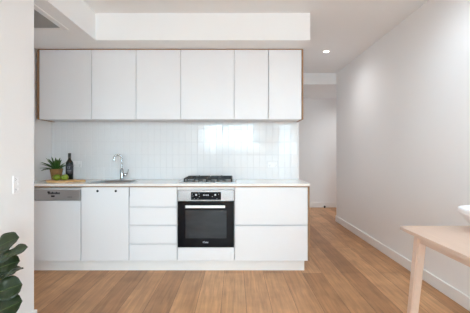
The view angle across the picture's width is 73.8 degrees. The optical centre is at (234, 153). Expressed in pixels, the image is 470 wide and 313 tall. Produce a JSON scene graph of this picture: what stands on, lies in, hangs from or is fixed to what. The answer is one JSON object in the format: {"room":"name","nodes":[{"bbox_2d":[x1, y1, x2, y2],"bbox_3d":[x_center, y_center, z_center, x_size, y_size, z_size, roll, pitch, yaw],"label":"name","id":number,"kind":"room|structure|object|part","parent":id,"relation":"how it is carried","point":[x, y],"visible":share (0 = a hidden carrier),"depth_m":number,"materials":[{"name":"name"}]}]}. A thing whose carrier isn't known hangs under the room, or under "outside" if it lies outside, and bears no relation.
{"room":"kitchen","nodes":[
{"label":"kitchen","id":0,"kind":"room"},
{"bbox_2d":[0,0,33,312],"bbox_3d":[-1.930,-0.114,-1.883,0.992,2.673,8.233,0,0,0],"label":"wall","id":1,"kind":"structure","parent":0,"point":[16,16],"depth_m":2.07,"materials":[{"name":"white paint"}]},
{"bbox_2d":[13,175,20,193],"bbox_3d":[-1.429,0.203,2.052,0.010,0.116,0.072,0,0,0],"label":"light switch","id":2,"kind":"object","parent":1,"relation":"attached to","point":[16,179],"visible":1,"depth_m":2.05,"materials":[{"name":"white plastic"}]},
{"bbox_2d":[34,4,68,29],"bbox_3d":[-1.877,-1.165,2.607,0.625,0.009,0.675,0,0,0],"label":"air vent","id":3,"kind":"object","parent":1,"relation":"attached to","point":[42,20],"visible":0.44,"depth_m":2.77,"materials":[{"name":"white metal"}]},
{"bbox_2d":[34,0,309,49],"bbox_3d":[-0.725,-1.310,3.020,3.002,0.281,1.574,0,0,0],"label":"bulkhead","id":4,"kind":"object","parent":1,"relation":"attached to","point":[88,29],"depth_m":3.23,"materials":[{"name":"white paint"}]},
{"bbox_2d":[34,48,51,181],"bbox_3d":[-2.326,-0.114,3.095,0.200,2.673,1.724,0,0,0],"label":"wall","id":5,"kind":"structure","parent":0,"point":[42,129],"depth_m":3.58,"materials":[{"name":"white paint"}]},
{"bbox_2d":[34,207,469,312],"bbox_3d":[0.500,1.283,0.550,6.200,0.120,13.500,0,0,0],"label":"floor","id":6,"kind":"structure","parent":0,"point":[344,273],"depth_m":2.83,"materials":[{"name":"brown wood"}]},
{"bbox_2d":[0,232,27,312],"bbox_3d":[-1.233,0.817,1.592,0.346,0.812,0.320,0,0,-21],"label":"fiddle leaf fig","id":7,"kind":"object","parent":6,"relation":"on","point":[10,285],"visible":1,"depth_m":1.58,"materials":[{"name":"green plant"}]},
{"bbox_2d":[34,187,80,260],"bbox_3d":[-1.889,0.732,3.509,0.593,0.749,0.572,0,0,0],"label":"dishwasher","id":8,"kind":"object","parent":6,"relation":"on","point":[57,210],"visible":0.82,"depth_m":3.23,"materials":[{"name":"white laminate"}]},
{"bbox_3d":[-1.889,0.430,3.236,0.591,0.110,0.022,0,0,0],"label":"control panel","id":9,"kind":"part","parent":8,"relation":"part of","materials":[{"name":"silver metal"}]},
{"bbox_2d":[81,187,129,260],"bbox_3d":[-1.341,0.728,3.509,0.495,0.756,0.572,0,0,0],"label":"base cabinet","id":10,"kind":"object","parent":6,"relation":"on","point":[105,211],"visible":0.95,"depth_m":3.23,"materials":[{"name":"white laminate"}]},
{"bbox_2d":[130,187,177,260],"bbox_3d":[-0.844,0.728,3.511,0.494,0.756,0.568,0,0,0],"label":"drawer unit","id":11,"kind":"object","parent":6,"relation":"on","point":[153,210],"visible":0.95,"depth_m":3.23,"materials":[{"name":"white laminate"}]},
{"bbox_3d":[-0.844,0.445,3.236,0.486,0.190,0.019,0,0,0],"label":"drawer","id":12,"kind":"part","parent":11,"relation":"part of","materials":[{"name":"white laminate"}]},
{"bbox_3d":[-0.844,0.644,3.236,0.486,0.173,0.019,0,0,0],"label":"drawer","id":13,"kind":"part","parent":11,"relation":"part of","materials":[{"name":"white laminate"}]},
{"bbox_3d":[-0.844,0.834,3.236,0.486,0.173,0.019,0,0,0],"label":"drawer","id":14,"kind":"part","parent":11,"relation":"part of","materials":[{"name":"white laminate"}]},
{"bbox_3d":[-0.844,1.022,3.236,0.486,0.168,0.019,0,0,0],"label":"drawer","id":15,"kind":"part","parent":11,"relation":"part of","materials":[{"name":"white laminate"}]},
{"bbox_2d":[34,259,303,269],"bbox_3d":[-0.733,1.165,3.283,2.915,0.116,0.016,0,0,0],"label":"kickboard","id":16,"kind":"object","parent":6,"relation":"on","point":[38,265],"visible":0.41,"depth_m":3.27,"materials":[{"name":"white laminate"}]},
{"bbox_2d":[34,179,309,185],"bbox_3d":[-0.726,0.324,3.509,2.995,0.024,0.583,0,0,0],"label":"benchtop","id":17,"kind":"object","parent":6,"relation":"on","point":[141,182],"visible":0.74,"depth_m":3.26,"materials":[{"name":"white stone"}]},
{"bbox_2d":[46,179,85,182],"bbox_3d":[-1.894,0.303,3.464,0.383,0.018,0.300,0,0,30],"label":"serving board","id":18,"kind":"object","parent":17,"relation":"on","point":[60,180],"visible":0.89,"depth_m":3.40,"materials":[{"name":"brown wood"}]},
{"bbox_2d":[42,157,64,179],"bbox_3d":[-2.056,0.164,3.533,0.265,0.258,0.263,0,0,0],"label":"potted plant","id":19,"kind":"object","parent":18,"relation":"on","point":[55,168],"visible":0.93,"depth_m":3.50,"materials":[{"name":"green plant"}]},
{"bbox_3d":[-2.022,0.233,3.545,0.136,0.121,0.136,0,0,0],"label":"pot","id":20,"kind":"part","parent":19,"relation":"part of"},
{"bbox_2d":[53,174,60,179],"bbox_3d":[-1.948,0.253,3.420,0.077,0.081,0.077,0,0,0],"label":"apple","id":21,"kind":"object","parent":18,"relation":"on","point":[57,176],"visible":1,"depth_m":3.39,"materials":[{"name":"green food"}]},
{"bbox_2d":[61,174,68,179],"bbox_3d":[-1.864,0.253,3.425,0.077,0.081,0.077,0,0,0],"label":"apple","id":22,"kind":"object","parent":18,"relation":"on","point":[64,176],"visible":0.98,"depth_m":3.40,"materials":[{"name":"green food"}]},
{"bbox_2d":[66,153,72,178],"bbox_3d":[-1.882,0.145,3.559,0.078,0.297,0.078,0,0,0],"label":"wine bottle","id":23,"kind":"object","parent":18,"relation":"on","point":[69,163],"visible":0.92,"depth_m":3.53,"materials":[{"name":"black glass"}]},
{"bbox_2d":[89,180,137,196],"bbox_3d":[-1.330,0.392,3.458,0.438,0.170,0.313,0,0,0],"label":"sink","id":24,"kind":"object","parent":17,"relation":"in","point":[99,181],"visible":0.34,"depth_m":3.60,"materials":[{"name":"silver metal"}]},
{"bbox_2d":[113,154,128,179],"bbox_3d":[-1.344,0.159,3.699,0.178,0.305,0.056,0,0,-9],"label":"mixer tap","id":25,"kind":"object","parent":17,"relation":"on","point":[122,174],"visible":0.98,"depth_m":3.68,"materials":[{"name":"silver metal"}]},
{"bbox_3d":[-1.378,0.097,3.686,0.108,0.180,0.021,0,0,-20],"label":"spout","id":26,"kind":"part","parent":25,"relation":"part of","materials":[{"name":"silver metal"}]},
{"bbox_2d":[34,186,307,186],"bbox_3d":[-0.718,0.343,3.243,2.944,0.011,0.008,0,0,0],"label":"rail","id":27,"kind":"object","parent":17,"relation":"attached to","point":[34,186],"visible":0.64,"depth_m":3.24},
{"bbox_2d":[177,175,235,182],"bbox_3d":[-0.301,0.284,3.510,0.623,0.055,0.450,0,0,0],"label":"gas cooktop","id":28,"kind":"object","parent":17,"relation":"on","point":[189,179],"visible":1,"depth_m":3.39,"materials":[{"name":"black metal"}]},
{"bbox_3d":[-0.301,0.307,3.510,0.623,0.009,0.450,0,0,0],"label":"hob plate","id":29,"kind":"part","parent":28,"relation":"part of","materials":[{"name":"silver metal"}]},
{"bbox_2d":[178,187,234,260],"bbox_3d":[-0.300,0.728,3.511,0.589,0.756,0.568,0,0,0],"label":"housing","id":30,"kind":"object","parent":6,"relation":"on","point":[184,253],"visible":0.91,"depth_m":3.23,"materials":[{"name":"white laminate"}]},
{"bbox_2d":[178,190,233,246],"bbox_3d":[-0.300,0.673,3.475,0.581,0.594,0.600,0,0,0],"label":"oven","id":31,"kind":"object","parent":30,"relation":"in","point":[205,217],"visible":1,"depth_m":3.22,"materials":[{"name":"black glass"}]},
{"bbox_3d":[-0.303,0.541,3.200,0.404,0.028,0.049,0,0,0],"label":"handle","id":32,"kind":"part","parent":31,"relation":"part of","materials":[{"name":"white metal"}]},
{"bbox_3d":[-0.300,0.432,3.235,0.581,0.113,0.023,0,0,0],"label":"control panel","id":33,"kind":"part","parent":31,"relation":"part of","materials":[{"name":"metal"}]},
{"bbox_3d":[-0.300,0.361,3.237,0.581,0.023,0.017,0,0,0],"label":"rail","id":34,"kind":"part","parent":30,"relation":"part of","materials":[{"name":"white laminate"}]},
{"bbox_3d":[-0.300,1.038,3.236,0.581,0.136,0.019,0,0,0],"label":"filler panel","id":35,"kind":"part","parent":30,"relation":"part of","materials":[{"name":"white laminate"}]},
{"bbox_2d":[235,187,307,260],"bbox_3d":[0.374,0.728,3.511,0.757,0.756,0.568,0,0,0],"label":"drawer unit","id":36,"kind":"object","parent":6,"relation":"on","point":[271,223],"visible":0.94,"depth_m":3.23,"materials":[{"name":"white laminate"}]},
{"bbox_3d":[0.374,0.540,3.236,0.749,0.380,0.019,0,0,0],"label":"drawer","id":37,"kind":"part","parent":36,"relation":"part of","materials":[{"name":"white laminate"}]},
{"bbox_3d":[0.374,0.927,3.236,0.749,0.358,0.019,0,0,0],"label":"drawer","id":38,"kind":"part","parent":36,"relation":"part of","materials":[{"name":"white laminate"}]},
{"bbox_2d":[308,186,309,260],"bbox_3d":[0.762,0.722,3.510,0.014,0.769,0.570,0,0,0],"label":"oak end panel","id":39,"kind":"object","parent":36,"relation":"attached to","point":[308,186],"visible":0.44,"depth_m":3.23,"materials":[{"name":"wood"}]},
{"bbox_2d":[400,226,469,312],"bbox_3d":[1.426,0.849,1.329,0.748,0.748,1.458,0,0,0],"label":"dining table","id":40,"kind":"object","parent":6,"relation":"on","point":[453,242],"visible":1,"depth_m":1.87,"materials":[{"name":"brown wood"}]},
{"bbox_3d":[1.099,0.859,1.909,0.093,0.727,0.098,0,0,0],"label":"leg","id":41,"kind":"part","parent":40,"relation":"part of","materials":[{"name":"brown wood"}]},
{"bbox_2d":[458,205,469,223],"bbox_3d":[1.548,0.406,1.880,0.344,0.138,0.344,0,0,0],"label":"ceramic bowl","id":42,"kind":"object","parent":40,"relation":"on","point":[464,210],"visible":1,"depth_m":1.91,"materials":[{"name":"white ceramic"}]},
{"bbox_2d":[83,0,427,72],"bbox_3d":[0.500,-1.510,-0.275,6.200,0.120,11.850,0,0,0],"label":"ceiling","id":43,"kind":"structure","parent":0,"point":[346,28],"depth_m":3.22,"materials":[{"name":"white paint"}]},
{"bbox_2d":[299,98,335,201],"bbox_3d":[2.188,-0.114,7.175,2.824,2.673,0.150,0,0,0],"label":"wall","id":44,"kind":"structure","parent":0,"point":[317,129],"depth_m":7.10,"materials":[{"name":"white paint"}]},
{"bbox_2d":[310,202,335,206],"bbox_3d":[2.113,1.163,7.093,2.674,0.120,0.015,0,0,0],"label":"baseboard","id":45,"kind":"structure","parent":44,"relation":"attached to","point":[312,204],"depth_m":7.08,"materials":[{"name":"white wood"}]},
{"bbox_2d":[303,73,335,97],"bbox_3d":[2.188,-1.410,6.475,2.824,0.320,1.650,0,0,0],"label":"bulkhead","id":46,"kind":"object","parent":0,"point":[315,85],"depth_m":5.75,"materials":[{"name":"white paint"}]},
{"bbox_2d":[336,0,469,296],"bbox_3d":[1.905,-0.114,-0.175,0.150,2.673,11.650,0,0,0],"label":"wall","id":47,"kind":"structure","parent":0,"point":[403,103],"depth_m":3.25,"materials":[{"name":"white paint"}]},
{"bbox_2d":[336,216,469,310],"bbox_3d":[1.823,1.171,1.475,0.015,0.105,8.350,0,0,0],"label":"baseboard","id":48,"kind":"structure","parent":47,"relation":"attached to","point":[448,290],"depth_m":3.26,"materials":[{"name":"white paint"}]},
{"bbox_3d":[-0.725,-0.113,5.454,3.002,2.673,3.293,0,0,0],"label":"wall","id":49,"kind":"structure","parent":0,"visible":0},
{"bbox_2d":[37,50,101,121],"bbox_3d":[-1.901,-0.768,3.643,0.606,0.777,0.316,0,0,0],"label":"upper cabinet","id":50,"kind":"object","parent":49,"relation":"attached to","point":[65,76],"depth_m":3.49,"materials":[{"name":"white laminate"}]},
{"bbox_3d":[-2.194,-0.768,3.643,0.020,0.776,0.316,0,0,0],"label":"oak side panel","id":51,"kind":"part","parent":50,"relation":"part of","materials":[{"name":"wood"}]},
{"bbox_2d":[38,49,302,49],"bbox_3d":[-0.721,-1.163,3.651,2.966,0.012,0.300,0,0,0],"label":"panel","id":52,"kind":"object","parent":50,"relation":"on","point":[38,49],"visible":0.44,"depth_m":3.50,"materials":[{"name":"wood"}]},
{"bbox_2d":[92,50,142,121],"bbox_3d":[-1.349,-0.768,3.644,0.494,0.777,0.314,0,0,0],"label":"upper cabinet","id":53,"kind":"object","parent":49,"relation":"attached to","point":[113,71],"visible":0.88,"depth_m":3.49,"materials":[{"name":"white laminate"}]},
{"bbox_2d":[136,50,184,121],"bbox_3d":[-0.854,-0.768,3.644,0.496,0.777,0.314,0,0,0],"label":"upper cabinet","id":54,"kind":"object","parent":49,"relation":"attached to","point":[158,72],"visible":0.92,"depth_m":3.49,"materials":[{"name":"white laminate"}]},
{"bbox_2d":[52,122,298,178],"bbox_3d":[-0.725,-0.038,3.804,3.002,0.701,0.006,0,0,0],"label":"tile backsplash","id":55,"kind":"structure","parent":49,"relation":"attached to","point":[149,150],"depth_m":3.80,"materials":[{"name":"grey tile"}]},
{"bbox_2d":[73,161,81,166],"bbox_3d":[-1.919,0.131,3.793,0.116,0.074,0.012,0,0,0],"label":"power outlet","id":56,"kind":"object","parent":55,"relation":"attached to","point":[75,163],"visible":0.85,"depth_m":3.79,"materials":[{"name":"white plastic"}]},
{"bbox_2d":[268,161,277,166],"bbox_3d":[0.457,0.131,3.793,0.116,0.074,0.012,0,0,0],"label":"power outlet","id":57,"kind":"object","parent":55,"relation":"attached to","point":[270,163],"visible":1,"depth_m":3.79,"materials":[{"name":"white plastic"}]},
{"bbox_2d":[181,50,233,121],"bbox_3d":[-0.307,-0.768,3.644,0.595,0.777,0.314,0,0,0],"label":"upper cabinet","id":58,"kind":"object","parent":49,"relation":"attached to","point":[207,76],"visible":0.98,"depth_m":3.49,"materials":[{"name":"white laminate"}]},
{"bbox_2d":[234,50,302,121],"bbox_3d":[0.377,-0.768,3.643,0.770,0.777,0.316,0,0,0],"label":"upper cabinet","id":59,"kind":"object","parent":49,"relation":"attached to","point":[267,83],"depth_m":3.49,"materials":[{"name":"white laminate"}]},
{"bbox_3d":[0.181,-0.767,3.497,0.373,0.774,0.019,0,0,0],"label":"door","id":60,"kind":"part","parent":59,"relation":"part of","materials":[{"name":"white laminate"}]},
{"bbox_3d":[0.557,-0.767,3.497,0.366,0.774,0.019,0,0,0],"label":"door","id":61,"kind":"part","parent":59,"relation":"part of","materials":[{"name":"white laminate"}]},
{"bbox_3d":[0.753,-0.768,3.643,0.016,0.776,0.316,0,0,0],"label":"oak side panel","id":62,"kind":"part","parent":59,"relation":"part of","materials":[{"name":"wood"}]}
]}

